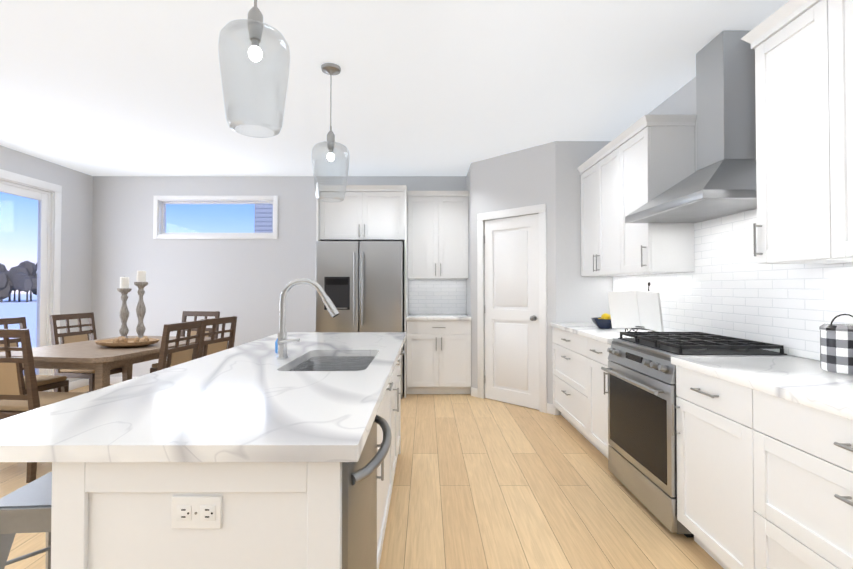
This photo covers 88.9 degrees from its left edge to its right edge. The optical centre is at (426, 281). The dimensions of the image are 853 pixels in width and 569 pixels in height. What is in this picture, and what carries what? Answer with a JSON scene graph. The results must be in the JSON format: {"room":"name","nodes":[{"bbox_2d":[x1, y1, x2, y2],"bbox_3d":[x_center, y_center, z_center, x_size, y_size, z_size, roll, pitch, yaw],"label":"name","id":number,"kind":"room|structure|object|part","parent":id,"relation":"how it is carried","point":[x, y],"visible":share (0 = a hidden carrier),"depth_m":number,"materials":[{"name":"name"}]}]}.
{"room":"dining room and kitchen","nodes":[
{"label":"dining room and kitchen","id":0,"kind":"room"},
{"bbox_2d":[0,145,92,390],"bbox_3d":[-4.476,-0.092,0.512,0.150,2.740,10.420,0,-1,0],"label":"wall","id":1,"kind":"structure","parent":0,"point":[76,242],"depth_m":5.39,"materials":[{"name":"grey paint"}]},
{"bbox_2d":[0,180,50,391],"bbox_3d":[-4.473,0.138,4.160,0.113,2.387,1.894,0,-1,0],"label":"sliding glass door","id":2,"kind":"structure","parent":1,"relation":"in","point":[43,198],"depth_m":5.01,"materials":[{"name":"white paint"}]},
{"bbox_2d":[0,169,61,391],"bbox_3d":[-4.471,0.086,4.160,0.168,2.490,2.100,0,-1,0],"label":"door frame","id":3,"kind":"structure","parent":1,"relation":"attached to","point":[55,241],"depth_m":5.12,"materials":[{"name":"white paint"}]},
{"bbox_2d":[69,379,88,390],"bbox_3d":[-4.399,1.300,5.428,0.013,0.100,0.470,0,-1,0],"label":"baseboard","id":4,"kind":"structure","parent":1,"relation":"attached to","point":[76,384],"depth_m":5.48,"materials":[{"name":"white paint"}]},
{"bbox_2d":[92,176,465,376],"bbox_3d":[-1.341,-0.015,5.800,6.430,2.740,0.150,0,-1,0],"label":"wall","id":5,"kind":"structure","parent":0,"point":[245,281],"depth_m":5.73,"materials":[{"name":"grey paint"}]},
{"bbox_2d":[110,377,135,383],"bbox_3d":[-2.846,1.304,5.697,3.120,0.100,0.013,0,-1,0],"label":"baseboard","id":6,"kind":"structure","parent":5,"relation":"attached to","point":[113,380],"depth_m":5.69,"materials":[{"name":"white paint"}]},
{"bbox_2d":[153,196,277,238],"bbox_3d":[-2.778,-0.840,5.801,1.635,0.570,0.168,0,-1,0],"label":"window frame","id":7,"kind":"structure","parent":5,"relation":"attached to","point":[157,216],"depth_m":5.72,"materials":[{"name":"white paint"}]},
{"bbox_2d":[162,202,272,233],"bbox_3d":[-2.778,-0.840,5.820,1.499,0.434,0.050,0,-1,0],"label":"window","id":8,"kind":"structure","parent":5,"relation":"in","point":[164,205],"depth_m":5.80,"materials":[{"name":"glass"}]},
{"bbox_2d":[409,279,465,313],"bbox_3d":[0.144,0.203,5.714,0.756,0.455,0.008,0,-1,0],"label":"tile backsplash","id":9,"kind":"structure","parent":5,"relation":"attached to","point":[437,296],"depth_m":5.71,"materials":[{"name":"white tile"}]},
{"bbox_2d":[408,191,468,278],"bbox_3d":[0.144,-0.571,5.547,0.756,1.085,0.366,0,-1,0],"label":"upper cabinet","id":10,"kind":"object","parent":5,"relation":"attached to","point":[437,234],"visible":0.98,"depth_m":5.41,"materials":[{"name":"white paint"}]},
{"bbox_2d":[0,384,723,568],"bbox_3d":[-1.261,1.328,0.495,6.880,0.100,11.020,0,-1,0],"label":"floor","id":11,"kind":"structure","parent":0,"point":[481,483],"depth_m":2.58,"materials":[{"name":"brown wood"}]},
{"bbox_2d":[0,471,51,568],"bbox_3d":[-1.187,0.983,1.440,0.432,0.615,0.432,0,-1,-4],"label":"metal bar stool","id":12,"kind":"object","parent":11,"relation":"on","point":[26,508],"visible":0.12,"depth_m":1.31,"materials":[{"name":"black metal"}]},
{"bbox_2d":[0,317,68,393],"bbox_3d":[-3.480,0.823,3.709,0.500,1.001,0.450,0,-1,9],"label":"dining chair","id":13,"kind":"object","parent":11,"relation":"on","point":[46,382],"visible":0.33,"depth_m":3.82,"materials":[{"name":"brown wood"}]},
{"bbox_2d":[0,329,84,482],"bbox_3d":[-2.768,0.813,3.045,0.450,1.001,0.500,0,-1,6],"label":"dining chair","id":14,"kind":"object","parent":11,"relation":"on","point":[15,399],"visible":0.5,"depth_m":2.84,"materials":[{"name":"brown wood"}]},
{"bbox_2d":[50,312,121,392],"bbox_3d":[-3.399,0.833,4.415,0.500,1.001,0.450,0,-1,9],"label":"dining chair","id":15,"kind":"object","parent":11,"relation":"on","point":[80,335],"visible":0.35,"depth_m":4.34,"materials":[{"name":"brown wood"}]},
{"bbox_2d":[0,336,210,390],"bbox_3d":[-2.752,0.946,3.860,1.080,0.759,1.350,0,-1,9],"label":"wood dining table","id":16,"kind":"object","parent":11,"relation":"on","point":[101,361],"visible":0.38,"depth_m":3.36,"materials":[{"name":"brown wood"}]},
{"bbox_2d":[117,276,131,337],"bbox_3d":[-2.815,0.262,4.047,0.124,0.612,0.124,0,-1,0],"label":"candlestick","id":17,"kind":"object","parent":16,"relation":"on","point":[124,289],"visible":0.77,"depth_m":4.03,"materials":[{"name":"wood"}]},
{"bbox_2d":[95,336,159,347],"bbox_3d":[-2.586,0.521,3.765,0.512,0.085,0.348,0,-1,0],"label":"tray","id":18,"kind":"object","parent":16,"relation":"on","point":[122,342],"visible":1,"depth_m":3.71,"materials":[{"name":"brown wood"}]},
{"bbox_2d":[134,271,147,337],"bbox_3d":[-2.679,0.232,4.077,0.124,0.672,0.124,0,-1,0],"label":"candlestick","id":19,"kind":"object","parent":16,"relation":"on","point":[141,283],"visible":0.83,"depth_m":4.05,"materials":[{"name":"wood"}]},
{"bbox_2d":[157,320,203,370],"bbox_3d":[-2.104,0.818,3.383,0.500,1.001,0.450,0,-1,5],"label":"dining chair","id":20,"kind":"object","parent":11,"relation":"on","point":[178,354],"visible":0.21,"depth_m":3.32,"materials":[{"name":"brown wood"}]},
{"bbox_2d":[150,311,219,372],"bbox_3d":[-2.583,0.837,4.676,0.450,1.001,0.500,0,-1,9],"label":"dining chair","id":21,"kind":"object","parent":11,"relation":"on","point":[195,314],"visible":0.21,"depth_m":4.88,"materials":[{"name":"brown wood"}]},
{"bbox_2d":[200,316,236,357],"bbox_3d":[-2.063,0.826,3.899,0.500,1.001,0.450,0,-1,12],"label":"dining chair","id":22,"kind":"object","parent":11,"relation":"on","point":[213,345],"visible":0.25,"depth_m":3.85,"materials":[{"name":"brown wood"}]},
{"bbox_2d":[51,338,405,568],"bbox_3d":[-0.487,0.859,2.157,0.756,0.883,2.350,0,-1,0],"label":"kitchen island","id":23,"kind":"object","parent":11,"relation":"on","point":[103,517],"depth_m":1.00,"materials":[{"name":"wood"}]},
{"bbox_3d":[-0.527,0.530,0.995,0.114,0.074,0.007,0,-1,0],"label":"outlet duplex plate","id":24,"kind":"part","parent":23,"relation":"part of","materials":[{"name":"white plastic"}]},
{"bbox_2d":[0,332,406,465],"bbox_3d":[-0.638,0.399,2.164,0.970,0.037,2.410,0,-1,0],"label":"island countertop","id":25,"kind":"structure","parent":23,"relation":"on","point":[246,405],"depth_m":1.19,"materials":[{"name":"white stone"}]},
{"bbox_2d":[275,338,277,352],"bbox_3d":[-0.783,0.333,2.320,0.048,0.098,0.047,0,-1,0],"label":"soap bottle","id":26,"kind":"object","parent":25,"relation":"on","point":[276,344],"depth_m":2.30,"materials":[{"name":"blue plastic"}]},
{"bbox_2d":[276,278,338,357],"bbox_3d":[-0.578,0.181,2.115,0.305,0.394,0.070,0,-1,0],"label":"faucet","id":27,"kind":"object","parent":25,"relation":"on","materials":[{"name":"silver metal"}]},
{"bbox_2d":[292,354,371,369],"bbox_3d":[-0.447,0.515,2.117,0.388,0.222,0.628,0,-1,0],"label":"sink","id":28,"kind":"object","parent":25,"relation":"in","point":[318,361],"depth_m":2.43,"materials":[{"name":"silver metal"}]},
{"bbox_2d":[342,414,391,568],"bbox_3d":[-0.187,0.840,1.308,0.160,0.860,0.600,0,-1,0],"label":"dishwasher","id":29,"kind":"object","parent":23,"relation":"in","point":[359,479],"depth_m":1.20,"materials":[{"name":"grey"}]},
{"bbox_2d":[316,241,403,398],"bbox_3d":[-0.756,0.451,5.213,0.968,1.789,0.846,0,-1,0],"label":"refrigerator","id":30,"kind":"object","parent":11,"relation":"on","point":[361,283],"visible":0.5,"depth_m":4.85,"materials":[{"name":"silver metal"}]},
{"bbox_2d":[315,185,408,397],"bbox_3d":[-0.776,0.116,5.370,1.079,2.464,0.698,0,-1,0],"label":"tall cabinet","id":31,"kind":"object","parent":11,"relation":"on","point":[359,213],"visible":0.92,"depth_m":5.12,"materials":[{"name":"white paint"}]},
{"bbox_2d":[406,314,470,393],"bbox_3d":[0.143,0.887,5.381,0.758,0.921,0.656,0,-1,0],"label":"base cabinet","id":32,"kind":"object","parent":11,"relation":"on","point":[438,353],"visible":1,"depth_m":5.10,"materials":[{"name":"white paint"}]},
{"bbox_2d":[552,326,589,441],"bbox_3d":[1.565,0.883,3.827,0.618,0.884,1.009,0,-1,0],"label":"base cabinet","id":33,"kind":"object","parent":11,"relation":"on","point":[570,352],"depth_m":3.76,"materials":[{"name":"white paint"}]},
{"bbox_2d":[550,322,656,345],"bbox_3d":[1.553,0.420,3.651,0.643,0.036,1.376,0,-1,0],"label":"countertop","id":34,"kind":"structure","parent":33,"relation":"on","point":[587,329],"depth_m":3.52,"materials":[{"name":"white stone"}]},
{"bbox_2d":[591,313,612,328],"bbox_3d":[1.516,0.337,3.680,0.230,0.128,0.230,0,-1,0],"label":"bowl","id":35,"kind":"object","parent":34,"relation":"on","point":[603,321],"visible":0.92,"depth_m":3.63,"materials":[{"name":"blue ceramic"}]},
{"bbox_2d":[607,282,663,331],"bbox_3d":[1.619,0.200,3.250,0.328,0.388,0.391,1,-1,-35],"label":"cookbook stand","id":36,"kind":"object","parent":34,"relation":"on","point":[635,309],"visible":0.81,"depth_m":3.23,"materials":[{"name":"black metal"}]},
{"bbox_2d":[590,338,611,458],"bbox_3d":[1.566,0.873,3.170,0.618,0.884,0.425,0,-1,0],"label":"base cabinet","id":37,"kind":"object","parent":11,"relation":"on","point":[599,355],"depth_m":3.18,"materials":[{"name":"white paint"}]},
{"bbox_2d":[601,332,795,537],"bbox_3d":[1.522,0.822,2.573,0.702,0.971,0.760,0,-1,0],"label":"steel gas range","id":38,"kind":"object","parent":11,"relation":"on","point":[642,440],"visible":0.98,"depth_m":2.43,"materials":[{"name":"grey metal"}]},
{"bbox_2d":[672,366,753,568],"bbox_3d":[1.567,0.855,1.930,0.618,0.884,0.515,0,-1,0],"label":"base cabinet","id":39,"kind":"object","parent":11,"relation":"on","point":[715,467],"depth_m":1.90,"materials":[{"name":"white paint"}]},
{"bbox_2d":[750,390,852,568],"bbox_3d":[1.567,0.845,1.222,0.618,0.884,1.018,0,-1,0],"label":"base cabinet","id":40,"kind":"object","parent":11,"relation":"on","point":[764,462],"depth_m":1.47,"materials":[{"name":"white paint"}]},
{"bbox_2d":[671,357,852,421],"bbox_3d":[1.555,0.384,1.182,0.643,0.036,2.026,0,-1,0],"label":"countertop","id":41,"kind":"structure","parent":40,"relation":"on","point":[803,381],"depth_m":1.70,"materials":[{"name":"white stone"}]},
{"bbox_2d":[819,314,852,373],"bbox_3d":[1.738,0.255,1.803,0.159,0.238,0.159,0,-1,0],"label":"canister","id":42,"kind":"object","parent":41,"relation":"on","point":[836,348],"visible":1,"depth_m":1.77,"materials":[{"name":"ceramic"}]},
{"bbox_2d":[0,0,788,175],"bbox_3d":[-1.261,-1.522,0.536,6.880,0.120,11.020,0,-1,0],"label":"ceiling","id":43,"kind":"structure","parent":0,"point":[134,87],"depth_m":3.06,"materials":[{"name":"white paint"}]},
{"bbox_2d":[218,0,289,137],"bbox_3d":[-0.637,-1.000,1.619,0.250,0.888,0.250,0,-1,0],"label":"glass pendant light","id":44,"kind":"object","parent":43,"relation":"hanging from","point":[255,25],"visible":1,"depth_m":1.60,"materials":[{"name":"clear glass"}]},
{"bbox_3d":[-0.637,-0.846,1.617,0.048,0.055,0.047,0,-1,0],"label":"pendant light bulb","id":45,"kind":"part","parent":44,"relation":"part of","materials":[{"name":"white glass"}]},
{"bbox_2d":[311,63,349,201],"bbox_3d":[-0.638,-0.981,2.899,0.250,0.888,0.250,0,-1,0],"label":"glass pendant light","id":46,"kind":"object","parent":43,"relation":"hanging from","point":[330,69],"visible":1,"depth_m":2.88,"materials":[{"name":"clear glass"}]},
{"bbox_3d":[-0.638,-0.827,2.897,0.048,0.055,0.047,0,-1,0],"label":"pendant light bulb","id":47,"kind":"part","parent":46,"relation":"part of","materials":[{"name":"white glass"}]},
{"bbox_2d":[466,164,470,393],"bbox_3d":[0.574,-0.020,5.441,0.100,2.740,0.570,0,-1,0],"label":"wall","id":48,"kind":"structure","parent":0,"point":[468,280],"depth_m":5.30,"materials":[{"name":"grey paint"}]},
{"bbox_2d":[471,141,555,403],"bbox_3d":[0.945,-0.030,4.767,1.089,2.740,0.100,-1,-1,45],"label":"wall","id":49,"kind":"structure","parent":0,"point":[522,178],"depth_m":4.67,"materials":[{"name":"grey paint"}]},
{"bbox_2d":[484,214,538,409],"bbox_3d":[0.907,0.318,4.725,0.712,2.027,0.100,-1,-1,45],"label":"pantry door","id":50,"kind":"structure","parent":49,"relation":"in","point":[511,312],"depth_m":4.72,"materials":[{"name":"white paint"}]},
{"bbox_2d":[477,204,546,412],"bbox_3d":[0.904,0.277,4.721,0.880,2.125,0.017,-1,-1,45],"label":"door frame","id":51,"kind":"structure","parent":49,"relation":"attached to","point":[540,209],"depth_m":4.52,"materials":[{"name":"white paint"}]},
{"bbox_2d":[471,387,556,414],"bbox_3d":[0.907,1.289,4.706,1.094,0.100,0.013,-1,-1,45],"label":"baseboard","id":52,"kind":"structure","parent":49,"relation":"attached to","point":[551,408],"depth_m":4.38,"materials":[{"name":"white paint"}]},
{"bbox_2d":[555,141,613,414],"bbox_3d":[1.585,-0.035,4.397,0.580,2.740,0.100,0,-1,0],"label":"wall","id":53,"kind":"structure","parent":0,"point":[579,298],"depth_m":4.35,"materials":[{"name":"grey paint"}]},
{"bbox_2d":[614,77,839,360],"bbox_3d":[1.954,-0.092,0.518,0.150,2.740,10.720,0,-1,0],"label":"wall","id":54,"kind":"structure","parent":0,"point":[681,101],"depth_m":3.17,"materials":[{"name":"grey paint"}]},
{"bbox_2d":[579,139,629,275],"bbox_3d":[1.710,-0.576,3.884,0.328,1.044,0.939,0,-1,0],"label":"upper cabinet","id":55,"kind":"object","parent":54,"relation":"attached to","point":[600,179],"depth_m":3.84,"materials":[{"name":"white paint"}]},
{"bbox_2d":[621,119,695,274],"bbox_3d":[1.710,-0.584,3.283,0.328,1.044,0.499,0,-1,0],"label":"upper cabinet","id":56,"kind":"object","parent":54,"relation":"attached to","point":[640,162],"depth_m":3.04,"materials":[{"name":"white paint"}]},
{"bbox_2d":[625,31,756,222],"bbox_3d":[1.625,-0.918,2.598,0.497,1.024,0.850,0,-1,0],"label":"range hood","id":57,"kind":"object","parent":54,"relation":"attached to","point":[720,182],"visible":0.94,"depth_m":2.48,"materials":[{"name":"silver metal"}]},
{"bbox_2d":[613,159,852,359],"bbox_3d":[1.871,-0.158,2.262,0.008,1.076,4.170,0,-1,0],"label":"tile backsplash","id":58,"kind":"structure","parent":54,"relation":"attached to","point":[730,286],"depth_m":2.53,"materials":[{"name":"white tile"}]},
{"bbox_2d":[749,0,852,263],"bbox_3d":[1.712,-0.605,1.828,0.328,1.044,0.431,0,-1,0],"label":"upper cabinet","id":59,"kind":"object","parent":54,"relation":"attached to","point":[804,105],"depth_m":1.80,"materials":[{"name":"white paint"}]},
{"bbox_2d":[841,0,852,259],"bbox_3d":[1.712,-0.613,1.300,0.328,1.044,0.862,0,-1,0],"label":"upper cabinet","id":60,"kind":"object","parent":54,"relation":"attached to","point":[846,5],"depth_m":1.60,"materials":[{"name":"white paint"}]},
{"label":"outside","id":61,"kind":"structure","parent":0,"visible":0},
{"bbox_2d":[0,294,36,374],"bbox_3d":[-50.144,4.620,49.799,700.000,4.750,700.000,0,-1,0],"label":"snow","id":62,"kind":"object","parent":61,"point":[21,310],"depth_m":32.71,"materials":[{"name":"white snow"}]},
{"bbox_2d":[0,261,36,301],"bbox_3d":[-65.548,-0.983,68.703,93.344,8.769,24.468,1,-1,-44],"label":"trees","id":63,"kind":"object","parent":62,"relation":"on","point":[23,281],"depth_m":64.92,"materials":[{"name":"grey plant"}]},
{"bbox_2d":[254,204,272,232],"bbox_3d":[1.683,-1.844,17.935,14.400,7.250,8.000,0,-1,0],"label":"neighbor house","id":64,"kind":"structure","parent":62,"relation":"on","point":[263,212],"depth_m":13.93,"materials":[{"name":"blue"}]}
]}

